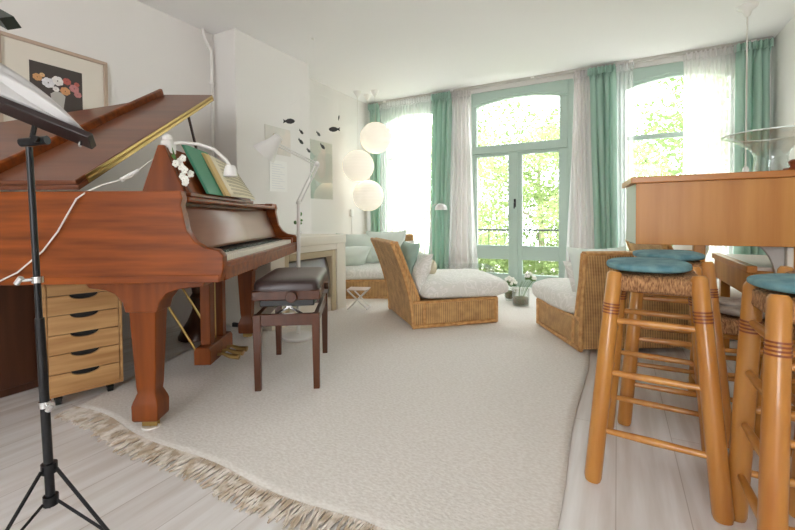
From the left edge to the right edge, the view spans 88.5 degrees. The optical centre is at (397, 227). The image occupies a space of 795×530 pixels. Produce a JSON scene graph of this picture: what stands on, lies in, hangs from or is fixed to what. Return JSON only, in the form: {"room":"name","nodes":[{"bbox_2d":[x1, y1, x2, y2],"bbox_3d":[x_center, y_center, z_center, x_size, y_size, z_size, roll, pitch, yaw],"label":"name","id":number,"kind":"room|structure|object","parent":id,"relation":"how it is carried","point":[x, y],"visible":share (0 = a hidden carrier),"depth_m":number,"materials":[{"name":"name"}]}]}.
{"room":"music room","nodes":[
{"label":"music room","id":0,"kind":"room"},
{"bbox_2d":[0,0,370,338],"bbox_3d":[-2.507,-0.421,2.174,0.120,2.520,9.070,0,2,28],"label":"wall","id":1,"kind":"structure","parent":0,"point":[145,49],"depth_m":3.19,"materials":[{"name":"white paint"}]},
{"bbox_2d":[0,30,107,121],"bbox_3d":[-2.183,-0.844,2.620,0.025,0.620,0.585,0,2,28],"label":"print","id":2,"kind":"object","parent":1,"relation":"attached to","point":[74,81],"visible":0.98,"depth_m":2.62,"materials":[{"name":"pale wood"},{"name":"printed paper"}]},
{"bbox_2d":[201,28,214,156],"bbox_3d":[-1.638,-0.487,3.570,0.099,2.472,0.044,-1,1,-24],"label":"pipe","id":3,"kind":"structure","parent":1,"relation":"attached to","point":[211,83],"depth_m":3.56,"materials":[{"name":"white metal"}]},
{"bbox_2d":[310,139,332,198],"bbox_3d":[-0.924,-0.704,4.975,0.010,0.706,0.431,0,2,28],"label":"poster","id":4,"kind":"object","parent":1,"relation":"attached to","point":[321,184],"visible":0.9,"depth_m":4.97,"materials":[{"name":"beige paper"}]},
{"bbox_2d":[350,209,353,217],"bbox_3d":[-0.627,-0.196,5.511,0.030,0.108,0.072,0,2,28],"label":"wall switch","id":5,"kind":"object","parent":1,"relation":"attached to","point":[351,210],"visible":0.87,"depth_m":5.49,"materials":[{"name":"white plastic"}]},
{"bbox_2d":[213,28,310,233],"bbox_3d":[-1.284,-0.474,4.024,0.280,2.520,0.970,0,2,28],"label":"wall","id":6,"kind":"structure","parent":0,"point":[252,91],"depth_m":3.77,"materials":[{"name":"white paint"}]},
{"bbox_2d":[269,160,286,191],"bbox_3d":[-1.156,-0.503,3.963,0.004,0.300,0.235,0,2,28],"label":"pinned letter","id":7,"kind":"object","parent":6,"relation":"attached to","point":[278,169],"visible":0.98,"depth_m":3.96,"materials":[{"name":"white paper"}]},
{"bbox_2d":[265,124,290,156],"bbox_3d":[-1.157,-0.843,3.954,0.007,0.260,0.335,0,2,28],"label":"picture","id":8,"kind":"object","parent":6,"relation":"attached to","point":[270,130],"visible":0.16,"depth_m":3.99,"materials":[{"name":"white"}]},
{"bbox_2d":[0,286,794,529],"bbox_3d":[-0.481,0.898,1.119,4.700,0.100,9.070,0,2,28],"label":"floor","id":9,"kind":"structure","parent":0,"point":[642,486],"depth_m":1.38,"materials":[{"name":"white wood"}]},
{"bbox_2d":[0,285,37,397],"bbox_3d":[-2.345,0.547,1.778,0.530,0.600,1.300,0,2,28],"label":"base cabinet","id":10,"kind":"object","parent":9,"relation":"on","point":[18,359],"visible":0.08,"depth_m":2.05,"materials":[{"name":"brown wood"}]},
{"bbox_2d":[0,96,109,529],"bbox_3d":[-0.981,0.208,1.020,0.501,1.287,0.301,0,2,28],"label":"music stand","id":11,"kind":"object","parent":9,"relation":"on","point":[49,466],"visible":1,"depth_m":1.05,"materials":[{"name":"black paint"}]},
{"bbox_2d":[0,9,20,29],"bbox_3d":[-1.207,-0.622,1.037,0.522,0.358,0.069,0,1,9],"label":"lamp","id":12,"kind":"object","parent":11,"relation":"on","point":[7,21],"visible":1,"depth_m":1.01,"materials":[{"name":"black metal"}]},
{"bbox_2d":[0,63,83,129],"bbox_3d":[-1.030,-0.383,1.064,0.443,0.282,0.100,-1,1,-4],"label":"sheet music","id":13,"kind":"object","parent":11,"relation":"on","point":[14,87],"visible":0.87,"depth_m":1.05,"materials":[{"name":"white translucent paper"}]},
{"bbox_2d":[0,96,96,148],"bbox_3d":[-1.017,-0.318,1.024,0.489,0.235,0.043,-1,1,-4],"label":"tray","id":14,"kind":"object","parent":11,"relation":"on","point":[10,108],"depth_m":1.03,"materials":[{"name":"metal"}]},
{"bbox_2d":[41,284,123,405],"bbox_3d":[-1.616,0.518,2.077,0.303,0.628,0.344,-2,2,-44],"label":"drawer unit","id":15,"kind":"object","parent":9,"relation":"on","point":[83,324],"visible":0.8,"depth_m":1.95,"materials":[{"name":"brown wood"}]},
{"bbox_2d":[178,287,200,341],"bbox_3d":[-1.484,0.559,3.030,0.340,0.505,0.340,0,1,11],"label":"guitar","id":16,"kind":"object","parent":9,"relation":"on","point":[192,327],"visible":0.28,"depth_m":2.96,"materials":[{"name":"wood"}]},
{"bbox_2d":[225,234,345,330],"bbox_3d":[-0.974,0.432,3.680,0.560,0.720,0.975,0,2,28],"label":"fireplace","id":17,"kind":"object","parent":9,"relation":"on","point":[327,251],"visible":0.21,"depth_m":3.60,"materials":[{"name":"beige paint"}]},
{"bbox_2d":[293,234,345,246],"bbox_3d":[-0.976,0.112,3.673,0.560,0.080,0.975,0,2,28],"label":"mantel shelf","id":18,"kind":"object","parent":17,"relation":"attached to","point":[306,240],"depth_m":3.71,"materials":[{"name":"beige paint"}]},
{"bbox_2d":[53,293,589,529],"bbox_3d":[0.082,0.790,3.101,2.506,0.016,3.862,0,2,28],"label":"rug","id":19,"kind":"object","parent":9,"relation":"on","point":[460,427],"visible":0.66,"depth_m":1.71,"materials":[{"name":"carpet"}]},
{"bbox_2d":[0,89,296,430],"bbox_3d":[-1.600,-0.056,2.284,1.765,1.772,1.530,-1,1,-3],"label":"grand piano","id":20,"kind":"object","parent":19,"relation":"on","point":[145,246],"visible":1,"depth_m":1.65,"materials":[{"name":"brown wood"}]},
{"bbox_2d":[0,259,31,281],"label":"power cord","id":21,"kind":"object","parent":20,"relation":"on","point":[30,261],"depth_m":1.55,"materials":[{"name":"white plastic"}]},
{"bbox_2d":[39,159,152,254],"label":"power cord","id":22,"kind":"object","parent":20,"relation":"on","point":[135,172],"depth_m":1.59,"materials":[{"name":"white plastic"}]},
{"bbox_2d":[119,169,139,181],"bbox_3d":[-1.091,-0.214,1.663,0.018,0.057,0.076,0,2,31],"label":"switch","id":23,"kind":"object","parent":22,"relation":"attached to","point":[135,172],"depth_m":1.66,"materials":[{"name":"white plastic"}]},
{"bbox_2d":[171,147,193,185],"bbox_3d":[-0.904,-0.258,1.699,0.103,0.212,0.058,-1,1,-3],"label":"flower","id":24,"kind":"object","parent":20,"relation":"on","point":[185,180],"visible":1,"depth_m":1.68,"materials":[{"name":"white plant"}]},
{"bbox_2d":[161,134,237,176],"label":"lamp","id":25,"kind":"object","parent":20,"relation":"on","point":[230,170],"depth_m":1.77,"materials":[{"name":"white metal"}]},
{"bbox_2d":[181,145,229,196],"bbox_3d":[-0.908,-0.267,1.945,0.122,0.223,0.260,-1,1,-3],"label":"book","id":26,"kind":"object","parent":20,"relation":"on","point":[194,155],"visible":0.68,"depth_m":1.88,"materials":[{"name":"green paper"}]},
{"bbox_2d":[201,153,254,199],"bbox_3d":[-0.888,-0.265,2.206,0.142,0.209,0.460,-1,1,-3],"label":"book","id":27,"kind":"object","parent":20,"relation":"on","point":[229,186],"visible":0.77,"depth_m":2.07,"materials":[{"name":"brown paper"}]},
{"bbox_2d":[186,197,273,208],"bbox_3d":[-0.966,-0.131,2.296,0.195,0.020,1.320,-1,1,-3],"label":"tray","id":28,"kind":"object","parent":20,"relation":"on","point":[195,202],"depth_m":2.07,"materials":[{"name":"brown wood"}]},
{"bbox_2d":[141,422,160,430],"bbox_3d":[-1.028,0.831,1.704,0.076,0.016,0.076,-1,1,-3],"label":"cup","id":29,"kind":"object","parent":19,"relation":"on","point":[152,425],"depth_m":1.69,"materials":[{"name":"clear glass"}]},
{"bbox_2d":[253,133,319,341],"bbox_3d":[-0.784,0.061,2.923,0.456,1.469,0.236,-1,1,-17],"label":"floor lamp","id":30,"kind":"object","parent":19,"relation":"on","point":[268,148],"visible":0.95,"depth_m":2.91,"materials":[{"name":"white metal"}]},
{"bbox_2d":[251,267,328,391],"bbox_3d":[-0.572,0.534,2.318,0.358,0.573,0.633,-1,1,-6],"label":"piano bench","id":31,"kind":"object","parent":19,"relation":"on","point":[289,287],"visible":0.94,"depth_m":2.06,"materials":[{"name":"brown wood"}]},
{"bbox_2d":[260,300,315,306],"bbox_3d":[-0.587,0.370,2.331,0.270,0.040,0.530,-1,1,-6],"label":"tray","id":32,"kind":"object","parent":31,"relation":"on","point":[298,302],"depth_m":2.07,"materials":[{"name":"plastic"}]},
{"bbox_2d":[254,267,326,291],"bbox_3d":[-0.587,0.302,2.330,0.336,0.110,0.596,-1,1,-6],"label":"seat cushion","id":33,"kind":"object","parent":31,"relation":"on","point":[291,279],"depth_m":2.07,"materials":[{"name":"grey leather"}]},
{"bbox_2d":[347,287,370,309],"bbox_3d":[-0.369,0.671,3.898,0.200,0.191,0.170,0,1,8],"label":"footstool","id":34,"kind":"object","parent":19,"relation":"on","point":[365,289],"visible":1,"depth_m":3.83,"materials":[{"name":"white wood"}]},
{"bbox_2d":[346,234,412,298],"bbox_3d":[-0.282,0.424,4.753,0.962,0.672,0.775,0,1,1],"label":"seat","id":35,"kind":"object","parent":19,"relation":"on","point":[378,290],"visible":0.1,"depth_m":4.38,"materials":[{"name":"wicker"}]},
{"bbox_2d":[346,263,383,279],"bbox_3d":[-0.281,0.496,4.689,0.953,0.162,0.682,0,1,1],"label":"seat cushion","id":36,"kind":"object","parent":35,"relation":"on","point":[367,270],"visible":0.26,"depth_m":4.37,"materials":[{"name":"fabric"}]},
{"bbox_2d":[345,246,370,265],"bbox_3d":[-0.539,0.349,4.664,0.420,0.294,0.326,-1,1,-19],"label":"throw pillow","id":37,"kind":"object","parent":36,"relation":"on","point":[354,255],"visible":0.59,"depth_m":4.56,"materials":[{"name":"white fabric"}]},
{"bbox_2d":[336,233,379,262],"bbox_3d":[-0.456,0.261,4.856,0.530,0.406,0.276,0,1,-2],"label":"throw pillow","id":38,"kind":"object","parent":36,"relation":"on","point":[351,239],"visible":0.37,"depth_m":4.74,"materials":[{"name":"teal fabric"}]},
{"bbox_2d":[366,230,406,261],"bbox_3d":[-0.137,0.228,4.855,0.480,0.402,0.264,-1,1,-5],"label":"throw pillow","id":39,"kind":"object","parent":36,"relation":"on","point":[399,236],"visible":0.39,"depth_m":4.75,"materials":[{"name":"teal fabric"}]},
{"bbox_2d":[370,237,497,328],"bbox_3d":[0.286,0.430,3.565,0.910,0.682,0.757,-1,1,-16],"label":"seat","id":40,"kind":"object","parent":19,"relation":"on","point":[404,300],"visible":0.95,"depth_m":3.26,"materials":[{"name":"wicker"}]},
{"bbox_2d":[400,241,419,274],"bbox_3d":[0.061,0.277,3.465,0.176,0.320,0.420,-1,1,-16],"label":"throw pillow","id":41,"kind":"object","parent":40,"relation":"on","point":[410,251],"visible":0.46,"depth_m":3.31,"materials":[{"name":"green fabric"}]},
{"bbox_2d":[411,251,432,293],"bbox_3d":[0.172,0.358,3.373,0.175,0.315,0.380,-1,1,-16],"label":"throw pillow","id":42,"kind":"object","parent":40,"relation":"on","point":[422,266],"visible":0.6,"depth_m":3.23,"materials":[{"name":"fabric"}]},
{"bbox_2d":[419,269,508,298],"bbox_3d":[0.458,0.487,3.618,0.837,0.200,0.807,-1,1,-16],"label":"seat cushion","id":43,"kind":"object","parent":40,"relation":"on","point":[445,283],"visible":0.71,"depth_m":3.28,"materials":[{"name":"fabric"}]},
{"bbox_2d":[429,259,436,273],"bbox_3d":[0.262,0.342,3.606,0.160,0.150,0.240,-1,1,-16],"label":"bolster pillow","id":44,"kind":"object","parent":43,"relation":"on","point":[433,265],"visible":0.19,"depth_m":3.51,"materials":[{"name":"beige fabric"}]},
{"bbox_2d":[430,203,446,253],"bbox_3d":[0.463,0.223,5.040,0.298,1.052,0.198,-1,1,-9],"label":"reading lamp","id":45,"kind":"object","parent":19,"relation":"on","point":[441,206],"visible":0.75,"depth_m":5.02,"materials":[{"name":"white metal"}]},
{"bbox_2d":[505,276,517,298],"bbox_3d":[1.177,0.622,4.241,0.147,0.256,0.155,-2,2,-39],"label":"flower pot","id":46,"kind":"object","parent":19,"relation":"on","point":[511,281],"visible":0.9,"depth_m":4.21,"materials":[{"name":"clear glass"}]},
{"bbox_2d":[513,272,536,304],"bbox_3d":[1.246,0.594,4.024,0.253,0.321,0.166,-1,2,-32],"label":"flower vase","id":47,"kind":"object","parent":19,"relation":"on","point":[519,300],"visible":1,"depth_m":3.99,"materials":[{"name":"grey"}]},
{"bbox_2d":[536,250,691,351],"bbox_3d":[1.498,0.456,2.912,0.742,0.642,0.785,-1,1,-2],"label":"seat","id":48,"kind":"object","parent":19,"relation":"on","point":[580,330],"visible":0.51,"depth_m":2.58,"materials":[{"name":"wicker"}]},
{"bbox_2d":[532,278,575,313],"bbox_3d":[1.488,0.502,3.029,0.786,0.205,0.822,-1,1,-2],"label":"seat cushion","id":49,"kind":"object","parent":48,"relation":"on","point":[557,292],"visible":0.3,"depth_m":2.97,"materials":[{"name":"fabric"}]},
{"bbox_2d":[563,261,575,291],"bbox_3d":[1.346,0.382,2.822,0.340,0.294,0.194,-1,1,-2],"label":"throw pillow","id":50,"kind":"object","parent":49,"relation":"on","point":[568,266],"visible":0.11,"depth_m":2.83,"materials":[{"name":"fabric"}]},
{"bbox_2d":[567,246,625,294],"bbox_3d":[1.370,0.334,2.731,0.420,0.414,0.221,-1,1,-2],"label":"throw pillow","id":51,"kind":"object","parent":49,"relation":"on","point":[574,253],"visible":0.09,"depth_m":2.75,"materials":[{"name":"white fabric"}]},
{"bbox_2d":[584,266,734,525],"bbox_3d":[0.892,0.486,1.413,0.390,0.694,0.441,0,2,33],"label":"bar stool","id":52,"kind":"object","parent":9,"relation":"on","point":[691,284],"visible":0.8,"depth_m":1.29,"materials":[{"name":"brown wood"}]},
{"bbox_2d":[606,257,692,273],"bbox_3d":[0.871,0.127,1.424,0.256,0.038,0.318,0,2,33],"label":"cushion","id":53,"kind":"object","parent":52,"relation":"on","point":[631,264],"visible":1,"depth_m":1.32,"materials":[{"name":"teal fabric"}]},
{"bbox_2d":[617,256,731,447],"bbox_3d":[1.194,0.474,1.790,0.390,0.694,0.441,0,2,30],"label":"bar stool","id":54,"kind":"object","parent":9,"relation":"on","point":[632,337],"visible":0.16,"depth_m":1.68,"materials":[{"name":"brown wood"}]},
{"bbox_2d":[633,249,704,260],"bbox_3d":[1.177,0.116,1.781,0.260,0.038,0.307,0,2,28],"label":"cushion","id":55,"kind":"object","parent":54,"relation":"on","point":[685,255],"visible":0.84,"depth_m":1.68,"materials":[{"name":"teal fabric"}]},
{"bbox_2d":[625,239,732,334],"bbox_3d":[2.299,0.429,3.131,0.810,0.672,0.612,0,1,6],"label":"seat","id":56,"kind":"object","parent":9,"relation":"on","point":[632,246],"visible":0.07,"depth_m":3.15,"materials":[{"name":"wicker"}]},
{"bbox_2d":[716,279,741,297],"bbox_3d":[2.432,0.498,3.120,0.639,0.166,0.639,0,1,6],"label":"seat cushion","id":57,"kind":"object","parent":56,"relation":"on","point":[734,292],"visible":0.03,"depth_m":2.84,"materials":[{"name":"white fabric"}]},
{"bbox_2d":[672,245,708,257],"bbox_3d":[2.198,0.268,3.138,0.201,0.395,0.428,0,1,3],"label":"throw pillow","id":58,"kind":"object","parent":57,"relation":"on","point":[675,247],"visible":0.05,"depth_m":3.07,"materials":[{"name":"white fabric"}]},
{"bbox_2d":[622,170,794,403],"bbox_3d":[1.815,0.273,2.011,1.245,1.072,0.412,0,2,28],"label":"bar counter","id":59,"kind":"object","parent":9,"relation":"on","point":[756,208],"depth_m":1.94,"materials":[{"name":"brown wood"}]},
{"bbox_2d":[622,170,794,188],"bbox_3d":[1.811,-0.247,1.999,1.245,0.032,0.412,0,2,28],"label":"countertop","id":60,"kind":"structure","parent":59,"relation":"on","point":[777,173],"depth_m":1.94,"materials":[{"name":"brown wood"}]},
{"bbox_2d":[721,125,794,141],"bbox_3d":[1.795,-0.358,1.960,0.382,0.192,0.382,0,2,28],"label":"glass bowl","id":61,"kind":"object","parent":59,"relation":"on","point":[789,125],"visible":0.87,"depth_m":1.99,"materials":[{"name":"clear glass"}]},
{"bbox_2d":[783,159,794,169],"bbox_3d":[1.788,-0.284,1.841,0.060,0.050,0.044,0,1,11],"label":"ornament","id":62,"kind":"object","parent":59,"relation":"on","point":[791,163],"visible":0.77,"depth_m":1.83,"materials":[{"name":"brown"}]},
{"bbox_2d":[688,313,794,410],"bbox_3d":[1.516,0.592,1.767,0.363,0.451,0.363,0,1,24],"label":"stool","id":63,"kind":"object","parent":9,"relation":"on","point":[730,323],"visible":0.12,"depth_m":1.68,"materials":[{"name":"brown wood"}]},
{"bbox_2d":[719,297,764,318],"bbox_3d":[1.499,0.343,1.766,0.254,0.064,0.256,0,2,28],"label":"folded knit","id":64,"kind":"object","parent":63,"relation":"on","point":[731,306],"visible":0.38,"depth_m":1.73,"materials":[{"name":"beige fabric"}]},
{"bbox_2d":[712,253,773,375],"bbox_3d":[2.215,0.489,2.201,0.702,0.625,0.830,0,2,28],"label":"table","id":65,"kind":"object","parent":9,"relation":"on","point":[733,270],"visible":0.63,"depth_m":2.32,"materials":[{"name":"beige laminate"}]},
{"bbox_2d":[728,281,794,529],"bbox_3d":[1.053,0.495,0.958,0.392,0.693,0.351,0,2,28],"label":"bar stool","id":66,"kind":"object","parent":9,"relation":"on","point":[773,448],"visible":0.91,"depth_m":0.93,"materials":[{"name":"brown wood"}]},
{"bbox_2d":[746,273,794,293],"bbox_3d":[1.047,0.137,0.954,0.347,0.037,0.276,0,2,28],"label":"cushion","id":67,"kind":"object","parent":66,"relation":"on","point":[779,282],"visible":1,"depth_m":0.98,"materials":[{"name":"teal fabric"}]},
{"bbox_2d":[753,266,794,517],"bbox_3d":[1.397,0.485,1.260,0.390,0.694,0.441,0,2,28],"label":"bar stool","id":68,"kind":"object","parent":9,"relation":"on","point":[782,269],"visible":0.2,"depth_m":1.30,"materials":[{"name":"brown wood"}]},
{"bbox_2d":[137,0,794,104],"bbox_3d":[-0.501,-1.721,1.058,4.700,0.100,9.070,0,2,28],"label":"ceiling","id":69,"kind":"structure","parent":0,"point":[398,49],"depth_m":3.62,"materials":[{"name":"white paint"}]},
{"bbox_2d":[283,38,339,152],"bbox_3d":[-0.774,-1.208,3.723,0.492,1.047,0.284,-1,1,-6],"label":"mobile","id":70,"kind":"object","parent":69,"relation":"hanging from","point":[289,121],"visible":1,"depth_m":3.73,"materials":[{"name":"black metal"}]},
{"bbox_2d":[342,90,373,181],"bbox_3d":[-0.503,-1.181,5.191,0.400,1.172,0.400,0,2,28],"label":"paper lantern","id":71,"kind":"object","parent":69,"relation":"hanging from","point":[358,165],"visible":1,"depth_m":5.06,"materials":[{"name":"white paper"}]},
{"bbox_2d":[353,94,383,210],"bbox_3d":[-0.383,-0.998,5.288,0.400,1.545,0.403,0,2,28],"label":"paper lantern","id":72,"kind":"object","parent":69,"relation":"hanging from","point":[368,195],"visible":0.99,"depth_m":5.16,"materials":[{"name":"white paper"}]},
{"bbox_2d":[360,90,390,153],"bbox_3d":[-0.284,-1.369,5.265,0.400,0.803,0.400,0,2,28],"label":"paper lantern","id":73,"kind":"object","parent":69,"relation":"hanging from","point":[375,137],"visible":1,"depth_m":5.13,"materials":[{"name":"white paper"}]},
{"bbox_2d":[369,36,772,104],"bbox_3d":[1.525,-1.759,4.811,4.410,0.032,0.040,0,2,28],"label":"rail","id":74,"kind":"object","parent":69,"relation":"attached to","point":[752,40],"visible":0.83,"depth_m":4.57,"materials":[{"name":"white metal"}]},
{"bbox_2d":[368,103,380,231],"bbox_3d":[-0.325,-0.526,5.834,0.184,2.465,0.111,0,1,25],"label":"curtain","id":75,"kind":"object","parent":74,"relation":"hanging from","point":[374,110],"visible":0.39,"depth_m":5.79,"materials":[{"name":"fabric"}]},
{"bbox_2d":[429,91,451,268],"bbox_3d":[0.551,-0.522,5.364,0.337,2.465,0.128,1,2,36],"label":"curtain","id":76,"kind":"object","parent":74,"relation":"hanging from","point":[442,102],"visible":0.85,"depth_m":5.33,"materials":[{"name":"fabric"}]},
{"bbox_2d":[448,88,478,269],"bbox_3d":[0.837,-0.521,5.245,0.457,2.465,0.111,0,2,28],"label":"sheer curtain","id":77,"kind":"object","parent":74,"relation":"hanging from","point":[462,234],"visible":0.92,"depth_m":5.24,"materials":[{"name":"white fabric"}]},
{"bbox_2d":[564,69,591,277],"bbox_3d":[2.039,-0.516,4.596,0.338,2.465,0.112,0,2,28],"label":"sheer curtain","id":78,"kind":"object","parent":74,"relation":"hanging from","point":[579,235],"visible":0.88,"depth_m":4.57,"materials":[{"name":"white fabric"}]},
{"bbox_2d":[587,64,617,248],"bbox_3d":[2.249,-0.514,4.462,0.304,2.465,0.155,0,2,28],"label":"curtain","id":79,"kind":"object","parent":74,"relation":"hanging from","point":[603,79],"visible":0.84,"depth_m":4.42,"materials":[{"name":"fabric"}]},
{"bbox_2d":[683,45,735,278],"bbox_3d":[3.066,-0.511,4.032,0.423,2.465,0.088,0,2,28],"label":"sheer curtain","id":80,"kind":"object","parent":74,"relation":"hanging from","point":[709,76],"visible":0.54,"depth_m":4.02,"materials":[{"name":"white fabric"}]},
{"bbox_2d":[733,37,773,254],"bbox_3d":[3.350,-0.509,3.864,0.284,2.465,0.165,0,2,28],"label":"curtain","id":81,"kind":"object","parent":74,"relation":"hanging from","point":[758,89],"visible":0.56,"depth_m":3.83,"materials":[{"name":"fabric"}]},
{"bbox_2d":[736,1,758,171],"bbox_3d":[2.760,-1.025,3.228,0.140,1.445,0.140,0,2,28],"label":"pendant lamp","id":82,"kind":"object","parent":69,"relation":"hanging from","point":[746,9],"visible":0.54,"depth_m":3.22,"materials":[{"name":"white metal"}]},
{"bbox_2d":[379,48,771,248],"bbox_3d":[1.623,-0.520,5.014,4.460,2.520,0.150,0,2,28],"label":"wall","id":83,"kind":"structure","parent":0,"point":[678,58],"depth_m":4.63,"materials":[{"name":"white paint"}]},
{"bbox_2d":[381,101,432,253],"bbox_3d":[0.214,-0.661,5.739,0.970,2.150,0.082,0,2,28],"label":"window","id":84,"kind":"structure","parent":83,"relation":"in","point":[388,114],"depth_m":5.86,"materials":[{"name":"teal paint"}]},
{"bbox_2d":[471,78,573,287],"bbox_3d":[1.484,-0.494,5.031,1.280,2.470,0.133,0,2,28],"label":"door","id":85,"kind":"structure","parent":83,"relation":"in","point":[515,252],"depth_m":5.02,"materials":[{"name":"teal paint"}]},
{"bbox_2d":[617,53,735,246],"bbox_3d":[2.913,-0.648,4.286,1.060,2.150,0.082,0,2,28],"label":"window","id":86,"kind":"structure","parent":83,"relation":"in","point":[632,78],"depth_m":4.46,"materials":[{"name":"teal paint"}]},
{"bbox_2d":[770,15,794,170],"bbox_3d":[1.525,-0.402,0.003,0.120,2.520,9.070,0,2,28],"label":"wall","id":87,"kind":"structure","parent":0,"point":[782,151],"depth_m":3.58,"materials":[{"name":"white paint"}]},
{"bbox_3d":[2.009,0.803,5.427,5.600,0.090,0.880,0,2,28],"label":"floor","id":88,"kind":"structure","parent":0,"visible":0},
{"bbox_2d":[478,109,481,159],"bbox_3d":[1.008,-0.530,5.606,0.382,2.583,0.183,0,2,28],"label":"climbing ivy","id":89,"kind":"object","parent":88,"relation":"on","point":[478,109],"visible":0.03,"depth_m":5.53,"materials":[{"name":"green plant"}]},
{"bbox_2d":[478,243,507,272],"bbox_3d":[1.114,0.502,6.054,1.105,0.620,0.331,0,2,28],"label":"shrub","id":90,"kind":"object","parent":88,"relation":"on","point":[488,265],"visible":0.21,"depth_m":5.88,"materials":[{"name":"green plant"}]},
{"bbox_2d":[389,228,625,272],"bbox_3d":[2.167,0.383,5.717,5.410,0.734,0.028,0,2,28],"label":"balcony railing","id":91,"kind":"object","parent":88,"relation":"on","point":[397,229],"visible":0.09,"depth_m":6.08,"materials":[{"name":"grey metal"}]},
{"bbox_2d":[498,245,558,275],"bbox_3d":[1.894,0.539,5.647,1.007,0.633,0.338,0,2,28],"label":"shrub","id":92,"kind":"object","parent":88,"relation":"on","point":[526,263],"visible":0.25,"depth_m":5.56,"materials":[{"name":"green plant"}]},
{"label":"outside","id":93,"kind":"structure","parent":0,"visible":0},
{"bbox_3d":[12.188,3.297,22.669,60.000,0.100,38.700,0,2,28],"label":"ground","id":94,"kind":"structure","parent":93,"visible":0},
{"bbox_2d":[389,114,507,272],"bbox_3d":[1.387,-0.485,15.486,5.091,7.973,5.502,-1,1,-23],"label":"tree","id":95,"kind":"object","parent":94,"relation":"on","point":[411,138],"visible":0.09,"depth_m":15.07,"materials":[{"name":"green plant"}]},
{"bbox_2d":[388,114,541,272],"bbox_3d":[1.228,0.339,10.185,4.366,6.577,3.920,-2,2,-44],"label":"tree","id":96,"kind":"object","parent":94,"relation":"on","point":[415,189],"visible":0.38,"depth_m":9.61,"materials":[{"name":"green plant"}]},
{"bbox_2d":[478,97,626,273],"bbox_3d":[4.143,-0.121,11.475,4.151,7.390,4.178,-1,1,-17],"label":"tree","id":97,"kind":"object","parent":94,"relation":"on","point":[541,241],"visible":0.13,"depth_m":11.08,"materials":[{"name":"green plant"}]},
{"bbox_2d":[519,123,673,271],"bbox_3d":[4.512,0.656,8.952,3.715,5.949,3.548,-1,2,-35],"label":"tree","id":98,"kind":"object","parent":94,"relation":"on","point":[553,207],"visible":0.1,"depth_m":8.61,"materials":[{"name":"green plant"}]},
{"bbox_2d":[625,77,683,214],"bbox_3d":[7.155,-0.406,9.048,4.154,8.024,4.967,0,1,20],"label":"tree","id":99,"kind":"object","parent":94,"relation":"on","point":[650,119],"visible":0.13,"depth_m":9.16,"materials":[{"name":"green plant"}]},
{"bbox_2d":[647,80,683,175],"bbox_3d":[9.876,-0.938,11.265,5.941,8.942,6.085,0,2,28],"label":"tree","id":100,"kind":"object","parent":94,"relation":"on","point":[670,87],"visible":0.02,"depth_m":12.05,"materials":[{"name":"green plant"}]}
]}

